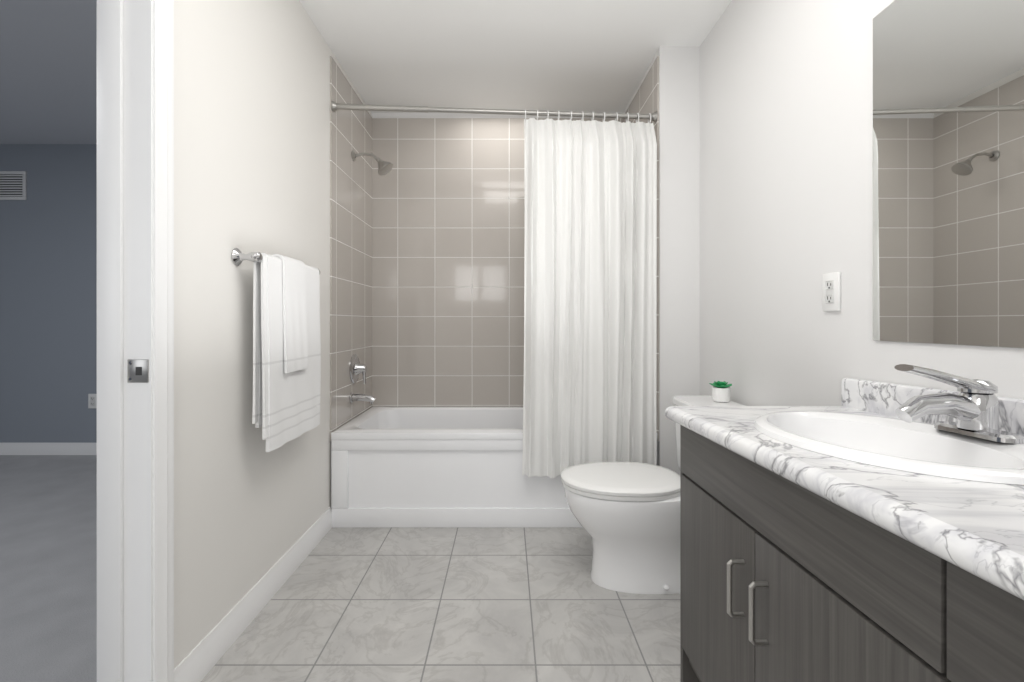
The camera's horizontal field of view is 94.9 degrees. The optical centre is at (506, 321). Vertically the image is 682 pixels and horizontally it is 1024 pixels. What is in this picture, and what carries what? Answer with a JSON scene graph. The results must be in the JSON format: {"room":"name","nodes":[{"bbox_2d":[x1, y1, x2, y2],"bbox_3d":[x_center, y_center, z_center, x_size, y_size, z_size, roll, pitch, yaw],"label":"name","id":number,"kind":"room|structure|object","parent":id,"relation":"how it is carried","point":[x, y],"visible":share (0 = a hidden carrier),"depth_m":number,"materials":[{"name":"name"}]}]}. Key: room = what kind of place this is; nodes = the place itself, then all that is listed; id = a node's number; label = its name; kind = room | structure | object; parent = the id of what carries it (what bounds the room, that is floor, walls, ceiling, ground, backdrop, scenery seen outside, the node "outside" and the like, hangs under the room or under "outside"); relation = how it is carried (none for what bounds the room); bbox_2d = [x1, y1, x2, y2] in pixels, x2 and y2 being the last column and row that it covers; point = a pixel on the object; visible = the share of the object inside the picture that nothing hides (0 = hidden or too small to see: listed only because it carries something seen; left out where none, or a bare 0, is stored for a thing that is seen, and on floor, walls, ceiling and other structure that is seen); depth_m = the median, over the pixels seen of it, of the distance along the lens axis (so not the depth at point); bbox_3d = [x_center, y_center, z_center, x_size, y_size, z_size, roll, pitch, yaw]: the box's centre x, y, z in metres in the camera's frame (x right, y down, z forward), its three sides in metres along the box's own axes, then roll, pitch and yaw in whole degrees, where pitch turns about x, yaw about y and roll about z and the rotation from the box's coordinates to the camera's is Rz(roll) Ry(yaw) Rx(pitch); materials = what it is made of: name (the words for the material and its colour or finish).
{"room":"bathroom","nodes":[
{"label":"bathroom","id":0,"kind":"room"},
{"bbox_2d":[0,455,96,681],"bbox_3d":[-3.095,1.098,0.840,4.210,0.064,6.080,0,0,0],"label":"floor","id":1,"kind":"structure","parent":0,"point":[48,568],"depth_m":2.03,"materials":[{"name":"grey carpet"}]},
{"bbox_2d":[0,144,96,442],"bbox_3d":[-3.127,-0.180,3.830,4.145,2.500,0.100,0,0,0],"label":"wall","id":2,"kind":"structure","parent":0,"point":[48,305],"depth_m":3.78,"materials":[{"name":"grey"}]},
{"bbox_2d":[0,171,26,199],"bbox_3d":[-4.010,-1.095,3.773,0.300,0.230,0.012,0,0,0],"label":"air vent","id":3,"kind":"object","parent":2,"relation":"in","point":[13,185],"visible":1,"depth_m":3.77,"materials":[{"name":"white metal"}]},
{"bbox_2d":[0,443,96,454],"bbox_3d":[-3.138,1.020,3.773,4.125,0.100,0.014,0,0,0],"label":"baseboard","id":4,"kind":"structure","parent":2,"relation":"attached to","point":[48,448],"depth_m":3.77,"materials":[{"name":"white wood"}]},
{"bbox_2d":[88,394,96,407],"bbox_3d":[-3.325,0.635,3.773,0.072,0.117,0.012,0,0,0],"label":"electrical outlet","id":5,"kind":"object","parent":2,"relation":"attached to","point":[92,400],"depth_m":3.77,"materials":[{"name":"white plastic"}]},
{"bbox_2d":[174,0,371,668],"bbox_3d":[-0.990,-0.180,2.509,0.130,2.500,2.543,0,0,0],"label":"wall","id":6,"kind":"structure","parent":0,"point":[251,125],"depth_m":1.61,"materials":[{"name":"white paint"}]},
{"bbox_2d":[174,507,331,681],"bbox_3d":[-0.918,1.018,1.871,0.014,0.105,1.164,0,0,0],"label":"baseboard","id":7,"kind":"structure","parent":6,"relation":"attached to","point":[202,658],"depth_m":1.65,"materials":[{"name":"white wood"}]},
{"bbox_2d":[231,248,320,451],"bbox_3d":[-0.871,0.101,1.855,0.107,0.708,0.560,0,0,0],"label":"towel rail","id":8,"kind":"object","parent":6,"relation":"attached to","point":[286,353],"visible":1,"depth_m":1.75,"materials":[{"name":"white fabric"}]},
{"bbox_2d":[330,56,371,440],"bbox_3d":[-0.921,-0.384,2.828,0.008,2.008,0.749,0,0,0],"label":"wall tiles","id":9,"kind":"structure","parent":6,"relation":"attached to","point":[350,255],"depth_m":2.72,"materials":[{"name":"beige tile"}]},
{"bbox_2d":[349,354,375,403],"bbox_3d":[-0.844,0.336,2.819,0.144,0.287,0.178,0,0,0],"label":"tub faucet","id":10,"kind":"object","parent":9,"relation":"attached to","point":[356,369],"visible":1,"depth_m":2.77,"materials":[{"name":"silver metal"}]},
{"bbox_2d":[352,151,392,175],"bbox_3d":[-0.798,-0.948,2.800,0.236,0.145,0.102,0,0,0],"label":"shower head","id":11,"kind":"object","parent":9,"relation":"attached to","point":[384,167],"visible":1,"depth_m":2.79},
{"bbox_2d":[331,101,656,477],"bbox_3d":[-0.066,-0.185,2.427,1.700,1.952,0.148,0,0,0],"label":"shower curtain","id":12,"kind":"object","parent":9,"relation":"attached to","point":[590,310],"visible":1,"depth_m":2.40,"materials":[{"name":"white fabric"}]},
{"bbox_2d":[0,0,731,143],"bbox_3d":[-2.040,-1.460,0.840,6.320,0.060,6.080,0,0,0],"label":"ceiling","id":13,"kind":"structure","parent":0,"point":[574,55],"depth_m":2.48,"materials":[{"name":"white paint"}]},
{"bbox_2d":[201,528,679,681],"bbox_3d":[0.065,1.100,1.440,2.110,0.060,4.680,0,0,0],"label":"floor","id":14,"kind":"structure","parent":0,"point":[441,605],"depth_m":1.70,"materials":[{"name":"tile"}]},
{"bbox_2d":[331,407,656,527],"bbox_3d":[-0.066,0.822,2.819,1.696,0.497,0.760,0,0,0],"label":"bathtub","id":15,"kind":"object","parent":14,"relation":"on","point":[426,467],"visible":0.6,"depth_m":2.46,"materials":[{"name":"white ceramic"}]},
{"bbox_2d":[561,396,744,593],"bbox_3d":[0.603,0.706,1.965,0.754,0.728,0.452,0,0,0],"label":"toilet","id":16,"kind":"object","parent":14,"relation":"on","point":[626,515],"visible":0.67,"depth_m":1.86,"materials":[{"name":"white ceramic"}]},
{"bbox_2d":[709,381,731,401],"bbox_3d":[0.922,0.298,2.020,0.091,0.085,0.093,0,0,0],"label":"plant pot","id":17,"kind":"object","parent":16,"relation":"on","point":[721,390],"visible":0.98,"depth_m":1.99,"materials":[{"name":"white ceramic"}]},
{"bbox_2d":[665,406,1023,681],"bbox_3d":[0.729,0.655,0.545,0.536,0.831,1.650,0,0,0],"label":"bathroom vanity","id":18,"kind":"object","parent":14,"relation":"on","point":[868,531],"depth_m":0.76,"materials":[{"name":"brown wood"}]},
{"bbox_2d":[677,388,1023,575],"bbox_3d":[0.718,0.239,0.541,0.514,0.088,1.658,0,0,0],"label":"countertop","id":19,"kind":"structure","parent":18,"relation":"on","point":[977,502],"depth_m":0.67,"materials":[{"name":"white stone"}]},
{"bbox_2d":[749,404,1023,455],"bbox_3d":[0.735,0.285,0.920,0.409,0.154,0.560,0,0,0],"label":"sink","id":20,"kind":"object","parent":19,"relation":"in","point":[866,424],"depth_m":1.03,"materials":[{"name":"white ceramic"}]},
{"bbox_2d":[885,364,1023,439],"bbox_3d":[0.841,0.149,0.900,0.179,0.138,0.156,0,0,0],"label":"faucet","id":21,"kind":"object","parent":19,"relation":"on","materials":[{"name":"silver metal"}]},
{"bbox_2d":[372,113,590,117],"bbox_3d":[0.037,-0.180,3.495,1.925,2.500,0.570,0,0,0],"label":"wall","id":22,"kind":"structure","parent":0,"point":[421,115],"depth_m":3.21,"materials":[{"name":"white paint"}]},
{"bbox_2d":[372,118,621,406],"bbox_3d":[-0.066,-0.384,3.206,1.718,2.008,0.008,0,0,0],"label":"wall tiles","id":23,"kind":"structure","parent":22,"relation":"attached to","point":[448,225],"depth_m":3.20,"materials":[{"name":"beige tile"}]},
{"bbox_2d":[623,47,699,474],"bbox_3d":[0.896,-0.180,2.825,0.207,2.500,0.770,0,0,0],"label":"wall","id":24,"kind":"structure","parent":0,"point":[679,221],"depth_m":2.44,"materials":[{"name":"white paint"}]},
{"bbox_2d":[622,56,658,440],"bbox_3d":[0.789,-0.384,2.828,0.008,2.008,0.749,0,0,0],"label":"wall tiles","id":25,"kind":"structure","parent":24,"relation":"attached to","point":[645,100],"depth_m":2.48,"materials":[{"name":"beige tile"}]},
{"bbox_2d":[700,0,1023,405],"bbox_3d":[1.060,-0.180,1.440,0.120,2.500,4.680,0,0,0],"label":"wall","id":26,"kind":"structure","parent":0,"point":[786,155],"depth_m":1.64,"materials":[{"name":"white paint"}]},
{"bbox_2d":[822,272,840,310],"bbox_3d":[0.993,-0.092,1.442,0.012,0.117,0.072,0,0,0],"label":"electrical outlet","id":27,"kind":"object","parent":26,"relation":"attached to","point":[831,291],"depth_m":1.43,"materials":[{"name":"white plastic"}]},
{"bbox_2d":[873,0,1023,347],"bbox_3d":[0.997,-0.387,0.614,0.005,0.874,1.327,0,0,0],"label":"wall mirror","id":28,"kind":"object","parent":26,"relation":"attached to","point":[948,171],"visible":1,"depth_m":1.06,"materials":[{"name":"clear glass"}]},
{"bbox_3d":[-0.990,-1.210,0.819,0.130,0.440,0.837,0,0,0],"label":"wall","id":29,"kind":"structure","parent":0,"visible":0},
{"bbox_2d":[97,0,173,681],"bbox_3d":[-0.985,0.007,0.819,0.153,2.125,0.937,0,0,0],"label":"door frame","id":30,"kind":"structure","parent":29,"relation":"attached to","point":[135,340],"depth_m":1.22,"materials":[{"name":"white wood"}]}
]}

